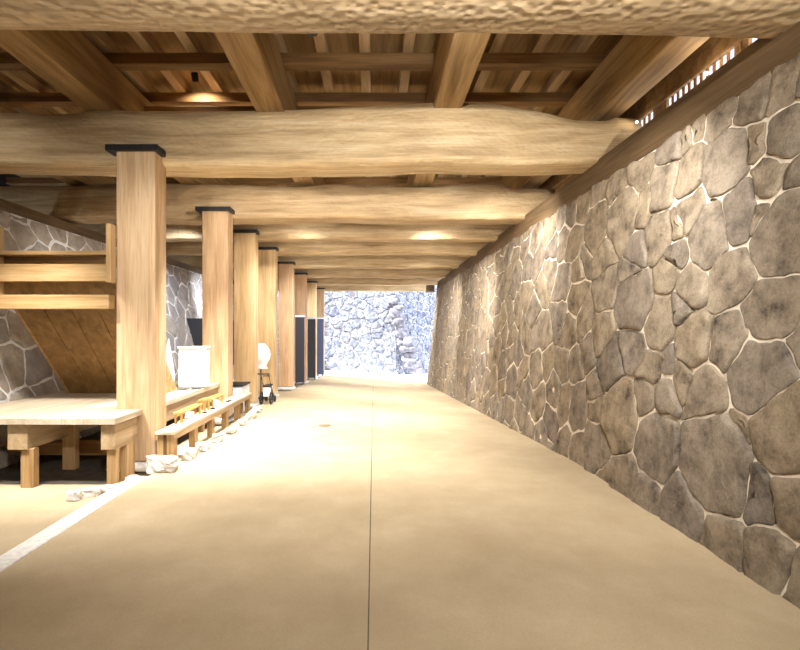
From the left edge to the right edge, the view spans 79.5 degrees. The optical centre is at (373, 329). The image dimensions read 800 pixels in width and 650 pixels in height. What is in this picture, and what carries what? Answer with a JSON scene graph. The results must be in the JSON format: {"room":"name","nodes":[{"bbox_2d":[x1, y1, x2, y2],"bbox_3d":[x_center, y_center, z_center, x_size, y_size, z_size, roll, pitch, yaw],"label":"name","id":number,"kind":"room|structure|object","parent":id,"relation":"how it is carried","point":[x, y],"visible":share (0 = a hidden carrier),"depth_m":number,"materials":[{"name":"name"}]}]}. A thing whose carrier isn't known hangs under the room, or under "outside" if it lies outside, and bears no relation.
{"room":"covered passageway","nodes":[
{"label":"covered passageway","id":0,"kind":"room"},
{"bbox_2d":[0,174,21,186],"bbox_3d":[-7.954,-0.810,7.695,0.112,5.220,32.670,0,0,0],"label":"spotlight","id":1,"kind":"structure","parent":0,"point":[3,177],"depth_m":10.29,"materials":[{"name":"black metal"}]},
{"bbox_2d":[0,419,206,483],"bbox_3d":[-3.758,1.602,6.818,2.047,0.001,3.645,0,0,0],"label":"floor","id":2,"kind":"structure","parent":0,"point":[92,469],"depth_m":5.47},
{"bbox_2d":[0,381,218,487],"bbox_3d":[-3.650,1.249,6.620,2.102,0.720,3.607,0,0,0],"label":"platform","id":3,"kind":"object","parent":2,"relation":"on","point":[35,424],"visible":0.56,"depth_m":5.23,"materials":[{"name":"brown wood"}]},
{"bbox_2d":[0,223,176,392],"bbox_3d":[-3.634,-0.138,6.151,1.552,2.042,1.879,0,0,0],"label":"wooden staircase","id":4,"kind":"structure","parent":3,"relation":"on","point":[66,301],"depth_m":5.53,"materials":[{"name":"brown wood"}]},
{"bbox_2d":[166,338,174,379],"bbox_3d":[-3.150,0.512,7.440,0.270,0.754,0.516,0,0,0],"label":"leaning board","id":5,"kind":"object","parent":3,"relation":"on","point":[169,361],"visible":0.36,"depth_m":7.44,"materials":[{"name":"white paint"}]},
{"bbox_2d":[177,346,210,387],"bbox_3d":[-2.784,0.571,7.439,0.439,0.636,0.221,0,0,0],"label":"box","id":6,"kind":"object","parent":3,"relation":"on","point":[194,361],"visible":1,"depth_m":7.34,"materials":[{"name":"paint"}]},
{"bbox_2d":[205,415,233,423],"bbox_3d":[-2.694,1.530,8.252,0.622,0.100,0.539,0,0,0],"label":"stone","id":7,"kind":"object","parent":2,"relation":"on","point":[231,418],"visible":0.23,"depth_m":8.08,"materials":[{"name":"white stone"}]},
{"bbox_2d":[195,206,234,416],"bbox_3d":[-2.711,-0.298,8.282,0.585,3.555,0.451,0,0,0],"label":"wooden post","id":8,"kind":"object","parent":7,"relation":"on","point":[217,221],"visible":0.74,"depth_m":8.10,"materials":[{"name":"brown wood"}]},
{"bbox_2d":[0,210,278,468],"bbox_3d":[-4.611,0.594,9.750,1.360,4.613,36.500,0,0,0],"label":"wall","id":9,"kind":"structure","parent":0,"point":[25,372],"depth_m":7.06,"materials":[{"name":"grey stone"}]},
{"bbox_2d":[0,198,105,243],"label":"wall plate","id":10,"kind":"object","parent":9,"relation":"on","point":[21,211],"depth_m":7.90,"materials":[{"name":"brown wood"}]},
{"bbox_2d":[166,257,201,274],"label":"wall plate","id":11,"kind":"object","parent":9,"relation":"on","point":[173,262],"depth_m":13.49,"materials":[{"name":"brown wood"}]},
{"bbox_2d":[186,318,233,364],"bbox_3d":[-4.669,0.748,15.525,0.428,2.104,6.102,0,0,0],"label":"door","id":12,"kind":"structure","parent":9,"relation":"in","point":[195,324],"depth_m":12.47,"materials":[{"name":"black metal"}]},
{"bbox_2d":[0,379,313,555],"bbox_3d":[-4.641,1.893,6.480,4.669,0.569,30.240,0,0,0],"label":"floor","id":13,"kind":"structure","parent":0,"point":[24,512],"depth_m":4.40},
{"bbox_2d":[0,476,145,571],"bbox_3d":[-2.385,1.557,-1.890,0.158,0.148,13.500,0,0,0],"label":"trim","id":14,"kind":"structure","parent":13,"relation":"on","point":[12,556],"depth_m":3.64,"materials":[{"name":"stone"}]},
{"bbox_2d":[65,489,82,501],"bbox_3d":[-2.835,1.566,4.538,0.140,0.108,0.100,0,0,0],"label":"rock","id":15,"kind":"object","parent":13,"relation":"on","point":[75,495],"visible":1,"depth_m":4.50,"materials":[{"name":"white stone"}]},
{"bbox_2d":[82,486,101,497],"bbox_3d":[-2.734,1.572,4.655,0.148,0.098,0.136,0,0,0],"label":"rock","id":16,"kind":"object","parent":13,"relation":"on","point":[89,492],"visible":0.99,"depth_m":4.61,"materials":[{"name":"white stone"}]},
{"bbox_2d":[99,483,119,493],"bbox_3d":[-2.608,1.578,4.784,0.221,0.074,0.161,0,0,0],"label":"rock","id":17,"kind":"object","parent":13,"relation":"on","point":[105,487],"visible":0.45,"depth_m":4.74,"materials":[{"name":"white stone"}]},
{"bbox_2d":[135,461,145,470],"bbox_3d":[-2.705,1.529,5.552,0.633,0.103,0.550,0,0,0],"label":"stone","id":18,"kind":"object","parent":13,"relation":"on","point":[139,465],"visible":0.09,"depth_m":5.31,"materials":[{"name":"white stone"}]},
{"bbox_2d":[105,144,165,460],"bbox_3d":[-2.711,-0.298,5.582,0.585,3.555,0.451,0,0,0],"label":"wooden post","id":19,"kind":"object","parent":18,"relation":"on","point":[141,171],"visible":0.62,"depth_m":5.40,"materials":[{"name":"brown wood"}]},
{"bbox_2d":[0,103,641,177],"bbox_3d":[-2.323,-2.307,5.830,10.879,0.792,0.602,0,0,0],"label":"log beam","id":20,"kind":"structure","parent":19,"relation":"on","point":[473,138],"depth_m":5.58,"materials":[{"name":"brown wood"}]},
{"bbox_2d":[0,100,116,185],"bbox_3d":[-5.259,-2.855,7.830,0.349,0.557,31.860,0,0,0],"label":"joist","id":21,"kind":"object","parent":20,"relation":"on","point":[4,108],"visible":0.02,"depth_m":8.40,"materials":[{"name":"brown wood"}]},
{"bbox_2d":[214,32,324,186],"bbox_3d":[-1.226,-2.855,7.830,0.338,0.557,31.860,0,0,0],"label":"joist","id":22,"kind":"object","parent":20,"relation":"on","point":[256,60],"visible":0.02,"depth_m":4.96,"materials":[{"name":"brown wood"}]},
{"bbox_2d":[144,106,255,111],"bbox_3d":[-2.216,-2.914,6.399,1.620,0.068,0.162,0,0,0],"label":"frame rail","id":23,"kind":"object","parent":22,"relation":"attached to","point":[146,108],"visible":0.39,"depth_m":6.32,"materials":[{"name":"brown wood"}]},
{"bbox_2d":[0,93,574,106],"bbox_3d":[-2.368,-3.198,6.669,11.014,0.129,0.162,0,0,0],"label":"crossbeam","id":24,"kind":"object","parent":22,"relation":"on","point":[11,99],"visible":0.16,"depth_m":6.59,"materials":[{"name":"brown wood"}]},
{"bbox_2d":[0,53,608,70],"bbox_3d":[-2.368,-3.198,5.724,11.014,0.129,0.162,0,0,0],"label":"crossbeam","id":25,"kind":"object","parent":22,"relation":"on","point":[121,61],"visible":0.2,"depth_m":5.64,"materials":[{"name":"brown wood"}]},
{"bbox_2d":[406,33,490,186],"bbox_3d":[0.861,-2.855,7.830,0.326,0.557,31.860,0,0,0],"label":"joist","id":26,"kind":"object","parent":20,"relation":"on","point":[458,56],"visible":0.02,"depth_m":4.90,"materials":[{"name":"brown wood"}]},
{"bbox_2d":[296,106,353,109],"bbox_3d":[-0.169,-2.914,6.399,1.710,0.068,0.162,0,0,0],"label":"frame rail","id":27,"kind":"object","parent":26,"relation":"attached to","point":[297,107],"visible":0.13,"depth_m":6.32,"materials":[{"name":"brown wood"}]},
{"bbox_2d":[233,382,250,412],"bbox_3d":[-2.655,1.299,9.342,0.360,0.529,0.594,0,0,0],"label":"crate","id":28,"kind":"object","parent":13,"relation":"on","point":[238,387],"visible":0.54,"depth_m":9.12,"materials":[{"name":"white paint"}]},
{"bbox_2d":[250,401,259,407],"bbox_3d":[-2.709,1.566,10.091,0.594,0.102,0.537,0,0,0],"label":"stone","id":29,"kind":"object","parent":13,"relation":"on","point":[257,403],"visible":0.29,"depth_m":9.92,"materials":[{"name":"white stone"}]},
{"bbox_2d":[233,229,259,402],"bbox_3d":[-2.711,-0.281,10.118,0.585,3.590,0.451,0,0,0],"label":"wooden post","id":30,"kind":"object","parent":29,"relation":"on","point":[245,240],"visible":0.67,"depth_m":9.94,"materials":[{"name":"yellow wood"}]},
{"bbox_2d":[258,343,270,398],"bbox_3d":[-2.621,0.941,11.124,0.450,1.274,0.450,0,0,0],"label":"lantern","id":31,"kind":"object","parent":13,"relation":"on","point":[264,354],"visible":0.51,"depth_m":10.99,"materials":[{"name":"white paper"}]},
{"bbox_2d":[278,386,295,389],"bbox_3d":[-2.698,1.778,14.723,0.604,0.101,0.550,0,0,0],"label":"stone","id":32,"kind":"object","parent":13,"relation":"on","point":[293,387],"visible":0.65,"depth_m":14.50,"materials":[{"name":"white stone"}]},
{"bbox_2d":[278,261,295,386],"bbox_3d":[-2.711,-0.174,14.762,0.585,3.802,0.451,0,0,0],"label":"wooden post","id":33,"kind":"object","parent":32,"relation":"on","point":[286,268],"visible":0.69,"depth_m":14.58,"materials":[{"name":"brown wood"}]},
{"bbox_2d":[295,315,304,384],"bbox_3d":[-2.464,0.661,15.957,0.304,2.289,0.378,0,0,0],"label":"display panel","id":34,"kind":"object","parent":13,"relation":"on","point":[299,319],"visible":1,"depth_m":15.93,"materials":[{"name":"black metal"}]},
{"bbox_3d":[-2.690,1.907,17.520,0.598,0.101,0.544,0,0,0],"label":"stone","id":35,"kind":"object","parent":13,"relation":"on","visible":0},
{"bbox_2d":[294,273,307,380],"bbox_3d":[-2.711,-0.110,17.570,0.585,3.931,0.451,0,0,0],"label":"wooden post","id":36,"kind":"object","parent":35,"relation":"on","point":[300,279],"visible":0.66,"depth_m":17.39,"materials":[{"name":"brown wood"}]},
{"bbox_2d":[233,268,454,278],"bbox_3d":[-2.323,-2.234,17.816,10.880,0.634,0.466,0,0,0],"label":"log beam","id":37,"kind":"structure","parent":36,"relation":"on","point":[339,272],"depth_m":17.61,"materials":[{"name":"brown wood"}]},
{"bbox_3d":[-2.701,1.659,12.147,0.595,0.102,0.537,0,0,0],"label":"stone","id":38,"kind":"object","parent":13,"relation":"on","visible":0},
{"bbox_2d":[258,247,278,393],"bbox_3d":[-2.711,-0.234,12.170,0.585,3.684,0.451,0,0,0],"label":"wooden post","id":39,"kind":"object","parent":38,"relation":"on","point":[267,256],"visible":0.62,"depth_m":11.99,"materials":[{"name":"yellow wood"}]},
{"bbox_3d":[-2.696,2.043,20.506,0.611,0.104,0.517,0,0,0],"label":"stone","id":40,"kind":"object","parent":13,"relation":"on","visible":0},
{"bbox_2d":[307,281,317,376],"bbox_3d":[-2.711,-0.042,20.540,0.585,4.067,0.451,0,0,0],"label":"wooden post","id":41,"kind":"object","parent":40,"relation":"on","point":[311,285],"visible":0.46,"depth_m":20.36,"materials":[{"name":"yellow wood"}]},
{"bbox_2d":[233,278,441,285],"bbox_3d":[-2.323,-2.214,20.841,10.880,0.603,0.487,0,0,0],"label":"log beam","id":42,"kind":"structure","parent":41,"relation":"on","point":[321,281],"depth_m":20.65,"materials":[{"name":"brown wood"}]},
{"bbox_2d":[0,31,623,186],"bbox_3d":[-2.317,-3.437,7.695,11.385,0.034,32.670,0,0,0],"label":"ceiling","id":43,"kind":"structure","parent":0,"point":[308,81],"depth_m":6.35,"materials":[{"name":"brown wood"}]},
{"bbox_2d":[0,80,49,113],"bbox_3d":[-5.169,-3.341,7.830,0.124,0.158,30.780,0,0,0],"label":"batten","id":44,"kind":"object","parent":43,"relation":"attached to","point":[4,88],"visible":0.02,"depth_m":7.07,"materials":[{"name":"brown wood"}]},
{"bbox_2d":[0,71,168,177],"bbox_3d":[-4.663,-3.341,7.830,0.124,0.158,30.780,0,0,0],"label":"batten","id":45,"kind":"object","parent":43,"relation":"attached to","point":[24,79],"visible":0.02,"depth_m":6.48,"materials":[{"name":"brown wood"}]},
{"bbox_2d":[81,31,159,92],"bbox_3d":[-3.144,-3.341,7.830,0.124,0.158,30.780,0,0,0],"label":"batten","id":46,"kind":"object","parent":43,"relation":"attached to","point":[101,40],"visible":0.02,"depth_m":5.75,"materials":[{"name":"brown wood"}]},
{"bbox_2d":[127,31,194,92],"bbox_3d":[-2.638,-3.341,7.830,0.124,0.158,30.780,0,0,0],"label":"batten","id":47,"kind":"object","parent":43,"relation":"attached to","point":[145,40],"visible":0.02,"depth_m":5.74,"materials":[{"name":"brown wood"}]},
{"bbox_2d":[191,72,198,81],"bbox_3d":[-2.340,-3.306,6.272,0.090,0.133,0.125,0,0,0],"label":"spotlight","id":48,"kind":"object","parent":43,"relation":"attached to","point":[194,75],"visible":1,"depth_m":6.24,"materials":[{"name":"black metal"}]},
{"bbox_2d":[174,32,229,92],"bbox_3d":[-2.132,-3.341,7.830,0.124,0.158,30.780,0,0,0],"label":"batten","id":49,"kind":"object","parent":43,"relation":"attached to","point":[189,40],"visible":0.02,"depth_m":5.76,"materials":[{"name":"brown wood"}]},
{"bbox_2d":[273,33,326,177],"bbox_3d":[-1.119,-3.341,7.830,0.124,0.158,30.780,0,0,0],"label":"batten","id":50,"kind":"object","parent":43,"relation":"attached to","point":[279,38],"visible":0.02,"depth_m":5.80,"materials":[{"name":"brown wood"}]},
{"bbox_2d":[313,33,348,177],"bbox_3d":[-0.613,-3.341,7.830,0.124,0.158,30.780,0,0,0],"label":"batten","id":51,"kind":"object","parent":43,"relation":"attached to","point":[321,44],"visible":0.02,"depth_m":6.06,"materials":[{"name":"brown wood"}]},
{"bbox_2d":[359,33,371,177],"bbox_3d":[-0.107,-3.341,7.830,0.124,0.158,30.780,0,0,0],"label":"batten","id":52,"kind":"object","parent":43,"relation":"attached to","point":[364,38],"visible":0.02,"depth_m":6.06,"materials":[{"name":"brown wood"}]},
{"bbox_2d":[389,33,415,177],"bbox_3d":[0.399,-3.341,7.830,0.124,0.158,30.780,0,0,0],"label":"batten","id":53,"kind":"object","parent":43,"relation":"attached to","point":[408,42],"visible":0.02,"depth_m":6.06,"materials":[{"name":"brown wood"}]},
{"bbox_2d":[431,33,507,186],"bbox_3d":[1.412,-3.341,7.830,0.124,0.158,30.780,0,0,0],"label":"batten","id":54,"kind":"object","parent":43,"relation":"attached to","point":[496,40],"visible":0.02,"depth_m":6.08,"materials":[{"name":"brown wood"}]},
{"bbox_2d":[457,34,552,177],"bbox_3d":[1.918,-3.341,7.830,0.124,0.158,30.780,0,0,0],"label":"batten","id":55,"kind":"object","parent":43,"relation":"attached to","point":[538,43],"visible":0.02,"depth_m":6.08,"materials":[{"name":"brown wood"}]},
{"bbox_2d":[479,34,597,177],"bbox_3d":[2.424,-3.341,7.830,0.124,0.158,30.780,0,0,0],"label":"batten","id":56,"kind":"object","parent":43,"relation":"attached to","point":[581,44],"visible":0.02,"depth_m":6.15,"materials":[{"name":"brown wood"}]},
{"bbox_2d":[278,291,395,377],"bbox_3d":[-2.295,-0.105,27.564,7.110,6.010,0.806,0,0,0],"label":"wall","id":57,"kind":"structure","parent":0,"point":[360,336],"depth_m":27.53,"materials":[{"name":"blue stone"}]},
{"bbox_2d":[367,407,372,649],"bbox_3d":[-0.028,1.862,6.480,0.009,0.710,30.240,0,0,0],"label":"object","id":58,"kind":"structure","parent":0,"point":[372,407],"depth_m":3.16,"materials":[{"name":"grey"}]},
{"bbox_2d":[317,370,427,381],"bbox_3d":[0.000,2.332,31.860,15.750,0.512,21.060,0,0,0],"label":"floor","id":59,"kind":"structure","parent":0,"point":[406,377],"depth_m":25.20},
{"bbox_2d":[317,318,323,375],"bbox_3d":[-2.447,0.758,21.897,0.292,2.640,0.378,0,0,0],"label":"display panel","id":60,"kind":"object","parent":59,"relation":"on","point":[320,321],"visible":1,"depth_m":21.87,"materials":[{"name":"metal"}]},
{"bbox_3d":[-2.699,2.195,23.802,0.609,0.100,0.564,0,0,0],"label":"stone","id":61,"kind":"object","parent":59,"relation":"on","visible":0},
{"bbox_2d":[317,288,324,372],"bbox_3d":[-2.711,0.034,23.834,0.585,4.218,0.451,0,0,0],"label":"wooden post","id":62,"kind":"object","parent":61,"relation":"on","point":[320,291],"visible":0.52,"depth_m":23.65,"materials":[{"name":"brown wood"}]},
{"bbox_2d":[278,285,425,291],"bbox_3d":[-2.576,-2.229,24.076,10.375,0.628,0.504,0,0,0],"label":"log beam","id":63,"kind":"structure","parent":62,"relation":"on","point":[340,288],"depth_m":23.87,"materials":[{"name":"brown wood"}]},
{"bbox_2d":[0,376,799,649],"bbox_3d":[0.169,1.918,6.480,4.950,0.844,30.240,0,0,0],"label":"floor","id":64,"kind":"structure","parent":0,"point":[485,536],"depth_m":3.17,"materials":[{"name":"beige concrete"}]},
{"bbox_2d":[145,454,180,472],"bbox_3d":[-2.240,1.428,5.102,0.346,0.199,0.200,0,0,0],"label":"rock","id":65,"kind":"object","parent":64,"relation":"on","point":[161,463],"visible":0.98,"depth_m":5.03,"materials":[{"name":"white stone"}]},
{"bbox_2d":[179,447,198,460],"bbox_3d":[-2.151,1.444,5.593,0.159,0.137,0.259,0,0,0],"label":"rock","id":66,"kind":"object","parent":64,"relation":"on","point":[188,454],"visible":1,"depth_m":5.50,"materials":[{"name":"white stone"}]},
{"bbox_2d":[155,392,251,455],"bbox_3d":[-2.334,1.316,7.047,0.214,0.360,3.402,0,0,0],"label":"bench","id":67,"kind":"object","parent":64,"relation":"on","point":[166,438],"visible":0.79,"depth_m":6.17,"materials":[{"name":"brown wood"}]},
{"bbox_2d":[173,403,202,423],"bbox_3d":[-2.371,1.065,6.143,0.084,0.142,0.761,0,0,0],"label":"wooden rack","id":68,"kind":"object","parent":67,"relation":"on","point":[194,406],"visible":1,"depth_m":6.03,"materials":[{"name":"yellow wood"}]},
{"bbox_2d":[184,411,193,418],"bbox_3d":[-2.368,1.086,6.156,0.120,0.112,0.058,0,0,-24],"label":"card","id":69,"kind":"object","parent":67,"relation":"on","point":[189,414],"visible":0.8,"depth_m":6.15,"materials":[{"name":"paper"}]},
{"bbox_2d":[198,397,210,410],"bbox_3d":[-2.371,1.048,6.710,0.084,0.176,0.275,0,0,0],"label":"wooden rack","id":70,"kind":"object","parent":67,"relation":"on","point":[203,400],"visible":0.93,"depth_m":6.75,"materials":[{"name":"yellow wood"}]},
{"bbox_2d":[206,393,223,407],"bbox_3d":[-2.371,1.060,7.182,0.084,0.153,0.572,0,0,0],"label":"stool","id":71,"kind":"object","parent":67,"relation":"on","point":[218,395],"visible":0.65,"depth_m":7.20,"materials":[{"name":"yellow wood"}]},
{"bbox_2d":[211,399,218,405],"bbox_3d":[-2.374,1.086,7.182,0.120,0.112,0.058,0,0,-24],"label":"card","id":72,"kind":"object","parent":67,"relation":"on","point":[216,402],"visible":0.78,"depth_m":7.19,"materials":[{"name":"paper"}]},
{"bbox_2d":[196,441,210,451],"bbox_3d":[-2.126,1.452,5.969,0.146,0.114,0.233,0,0,0],"label":"rock","id":73,"kind":"object","parent":64,"relation":"on","point":[202,446],"visible":0.88,"depth_m":5.89,"materials":[{"name":"white stone"}]},
{"bbox_2d":[212,433,224,442],"bbox_3d":[-2.091,1.449,6.423,0.128,0.114,0.216,0,0,0],"label":"rock","id":74,"kind":"object","parent":64,"relation":"on","point":[217,437],"visible":1,"depth_m":6.36,"materials":[{"name":"white stone"}]},
{"bbox_2d":[225,426,236,434],"bbox_3d":[-2.071,1.456,6.965,0.139,0.105,0.244,0,0,0],"label":"rock","id":75,"kind":"object","parent":64,"relation":"on","point":[230,429],"visible":1,"depth_m":6.88,"materials":[{"name":"white stone"}]},
{"bbox_2d":[237,419,246,425],"bbox_3d":[-2.082,1.454,7.568,0.129,0.096,0.243,0,0,0],"label":"rock","id":76,"kind":"object","parent":64,"relation":"on","point":[241,422],"visible":1,"depth_m":7.48,"materials":[{"name":"white stone"}]},
{"bbox_2d":[245,411,256,419],"bbox_3d":[-2.067,1.440,8.106,0.139,0.134,0.422,0,0,0],"label":"rock","id":77,"kind":"object","parent":64,"relation":"on","point":[250,415],"visible":0.98,"depth_m":7.97,"materials":[{"name":"white stone"}]},
{"bbox_2d":[250,407,262,412],"bbox_3d":[-2.136,1.454,8.742,0.199,0.098,0.323,0,0,0],"label":"rock","id":78,"kind":"object","parent":64,"relation":"on","point":[258,409],"visible":0.82,"depth_m":8.65,"materials":[{"name":"white stone"}]},
{"bbox_2d":[257,373,275,404],"bbox_3d":[-2.216,1.204,9.992,0.248,0.664,0.730,0,0,0],"label":"cart","id":79,"kind":"object","parent":64,"relation":"on","point":[267,392],"visible":1,"depth_m":9.86,"materials":[{"name":"black metal"}]},
{"bbox_2d":[308,318,315,379],"bbox_3d":[-2.436,0.725,18.765,0.315,2.418,0.378,0,0,0],"label":"display panel","id":80,"kind":"object","parent":64,"relation":"on","point":[311,321],"visible":1,"depth_m":18.74,"materials":[{"name":"black metal"}]},
{"bbox_2d":[318,424,330,426],"bbox_3d":[-0.787,1.522,7.668,0.200,0.009,0.200,0,0,0],"label":"drain cover","id":81,"kind":"object","parent":64,"relation":"on","point":[321,425],"visible":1,"depth_m":7.63,"materials":[{"name":"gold metal"}]},
{"bbox_2d":[387,298,422,373],"bbox_3d":[1.735,0.354,27.083,2.056,4.264,0.726,0,0,0],"label":"wall","id":82,"kind":"structure","parent":0,"point":[405,343],"depth_m":26.85,"materials":[{"name":"grey stone"}]},
{"bbox_2d":[394,286,436,374],"bbox_3d":[3.802,-0.104,29.899,7.476,6.008,0.647,0,0,-41],"label":"wall","id":83,"kind":"structure","parent":0,"point":[419,307],"depth_m":28.93,"materials":[{"name":"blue stone"}]},
{"bbox_2d":[553,174,578,192],"bbox_3d":[3.161,-2.379,13.262,0.022,0.214,13.219,0,0,0],"label":"wall panel","id":84,"kind":"object","parent":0,"point":[572,176],"depth_m":7.90,"materials":[{"name":"brown wood"}]},
{"bbox_2d":[427,52,799,608],"bbox_3d":[2.364,0.563,5.750,0.541,4.574,28.500,0,0,0],"label":"wall","id":85,"kind":"structure","parent":0,"point":[644,333],"depth_m":3.85,"materials":[{"name":"stone"}]},
{"bbox_2d":[426,285,434,291],"bbox_3d":[2.295,-1.688,19.656,0.315,0.270,0.432,0,0,0],"label":"wooden corbel","id":86,"kind":"object","parent":85,"relation":"attached to","point":[429,288],"visible":1,"depth_m":19.44,"materials":[{"name":"brown wood"}]},
{"bbox_2d":[437,21,799,288],"bbox_3d":[2.784,-1.839,5.751,0.326,0.304,28.242,0,0,0],"label":"wall plate","id":87,"kind":"object","parent":85,"relation":"on","point":[761,56],"visible":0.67,"depth_m":4.20,"materials":[{"name":"brown wood"}]},
{"bbox_2d":[0,182,553,224],"bbox_3d":[-2.323,-2.267,8.599,10.880,0.706,0.607,0,0,0],"label":"log beam","id":88,"kind":"structure","parent":87,"relation":"on","point":[492,203],"depth_m":8.34,"materials":[{"name":"brown wood"}]},
{"bbox_2d":[0,30,230,184],"bbox_3d":[-3.240,-2.855,7.830,0.338,0.557,31.860,0,0,0],"label":"joist","id":89,"kind":"object","parent":88,"relation":"on","point":[67,60],"visible":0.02,"depth_m":5.06,"materials":[{"name":"brown wood"}]},
{"bbox_2d":[6,178,502,185],"bbox_3d":[-2.368,-3.198,10.341,11.014,0.129,0.162,0,0,0],"label":"crossbeam","id":90,"kind":"object","parent":89,"relation":"on","point":[11,181],"visible":0.54,"depth_m":10.26,"materials":[{"name":"brown wood"}]},
{"bbox_2d":[75,223,512,241],"bbox_3d":[-2.323,-2.227,10.364,10.880,0.623,0.474,0,0,0],"label":"log beam","id":91,"kind":"structure","parent":87,"relation":"on","point":[301,232],"depth_m":10.16,"materials":[{"name":"brown wood"}]},
{"bbox_2d":[166,255,470,268],"bbox_3d":[-2.323,-2.221,15.014,10.880,0.604,0.478,0,0,0],"label":"log beam","id":92,"kind":"structure","parent":87,"relation":"on","point":[362,261],"depth_m":14.80,"materials":[{"name":"brown wood"}]},
{"bbox_2d":[166,241,488,256],"bbox_3d":[-2.323,-2.230,12.409,10.880,0.626,0.469,0,0,0],"label":"log beam","id":93,"kind":"structure","parent":87,"relation":"on","point":[318,248],"depth_m":12.21,"materials":[{"name":"brown wood"}]},
{"bbox_2d":[0,0,799,38],"bbox_3d":[-2.323,-2.324,2.973,10.880,0.854,0.584,0,0,0],"label":"log beam","id":94,"kind":"structure","parent":87,"relation":"on","point":[763,19],"depth_m":2.95,"materials":[{"name":"brown wood"}]},
{"bbox_2d":[306,33,317,36],"bbox_3d":[-0.442,-2.159,3.412,0.096,0.132,0.123,0,0,0],"label":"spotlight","id":95,"kind":"object","parent":94,"relation":"attached to","point":[307,34],"visible":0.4,"depth_m":3.41,"materials":[{"name":"black metal"}]},
{"bbox_2d":[499,35,709,188],"bbox_3d":[2.812,-2.855,7.830,0.315,0.557,31.860,0,0,0],"label":"joist","id":96,"kind":"object","parent":94,"relation":"on","point":[636,64],"visible":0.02,"depth_m":5.19,"materials":[{"name":"brown wood"}]},
{"bbox_2d":[537,37,735,188],"bbox_3d":[3.161,-2.998,5.886,0.022,1.024,27.972,0,0,0],"label":"wall","id":97,"kind":"structure","parent":0,"point":[712,46],"depth_m":5.03,"materials":[{"name":"brown wood"}]},
{"bbox_2d":[550,38,744,189],"bbox_3d":[3.139,-2.489,5.886,0.045,0.039,27.972,0,0,0],"label":"trim","id":98,"kind":"structure","parent":97,"relation":"attached to","point":[736,41],"depth_m":4.77,"materials":[{"name":"brown wood"}]},
{"bbox_2d":[641,38,757,125],"bbox_3d":[4.894,-2.616,5.940,0.112,2.531,24.840,0,0,0],"label":"wall","id":99,"kind":"structure","parent":0,"point":[753,39],"depth_m":7.16,"materials":[{"name":"paint"}]},
{"bbox_3d":[3.161,-1.980,5.886,0.022,0.585,27.972,0,0,0],"label":"wall","id":100,"kind":"structure","parent":0,"visible":0},
{"bbox_2d":[640,108,657,125],"bbox_3d":[3.156,-2.379,5.994,0.034,0.214,1.318,0,0,0],"label":"window","id":101,"kind":"structure","parent":100,"relation":"in","point":[655,111],"depth_m":5.48,"materials":[{"name":"brown wood"}]},
{"bbox_2d":[663,42,740,109],"bbox_3d":[3.156,-2.379,4.671,0.034,0.214,1.102,0,0,0],"label":"window","id":102,"kind":"structure","parent":100,"relation":"in","point":[737,49],"depth_m":4.53,"materials":[{"name":"brown wood"}]},
{"bbox_2d":[743,38,751,49],"bbox_3d":[3.156,-2.379,3.631,0.034,0.214,0.913,0,0,0],"label":"window","id":103,"kind":"structure","parent":100,"relation":"in","point":[747,41],"depth_m":4.04,"materials":[{"name":"brown wood"}]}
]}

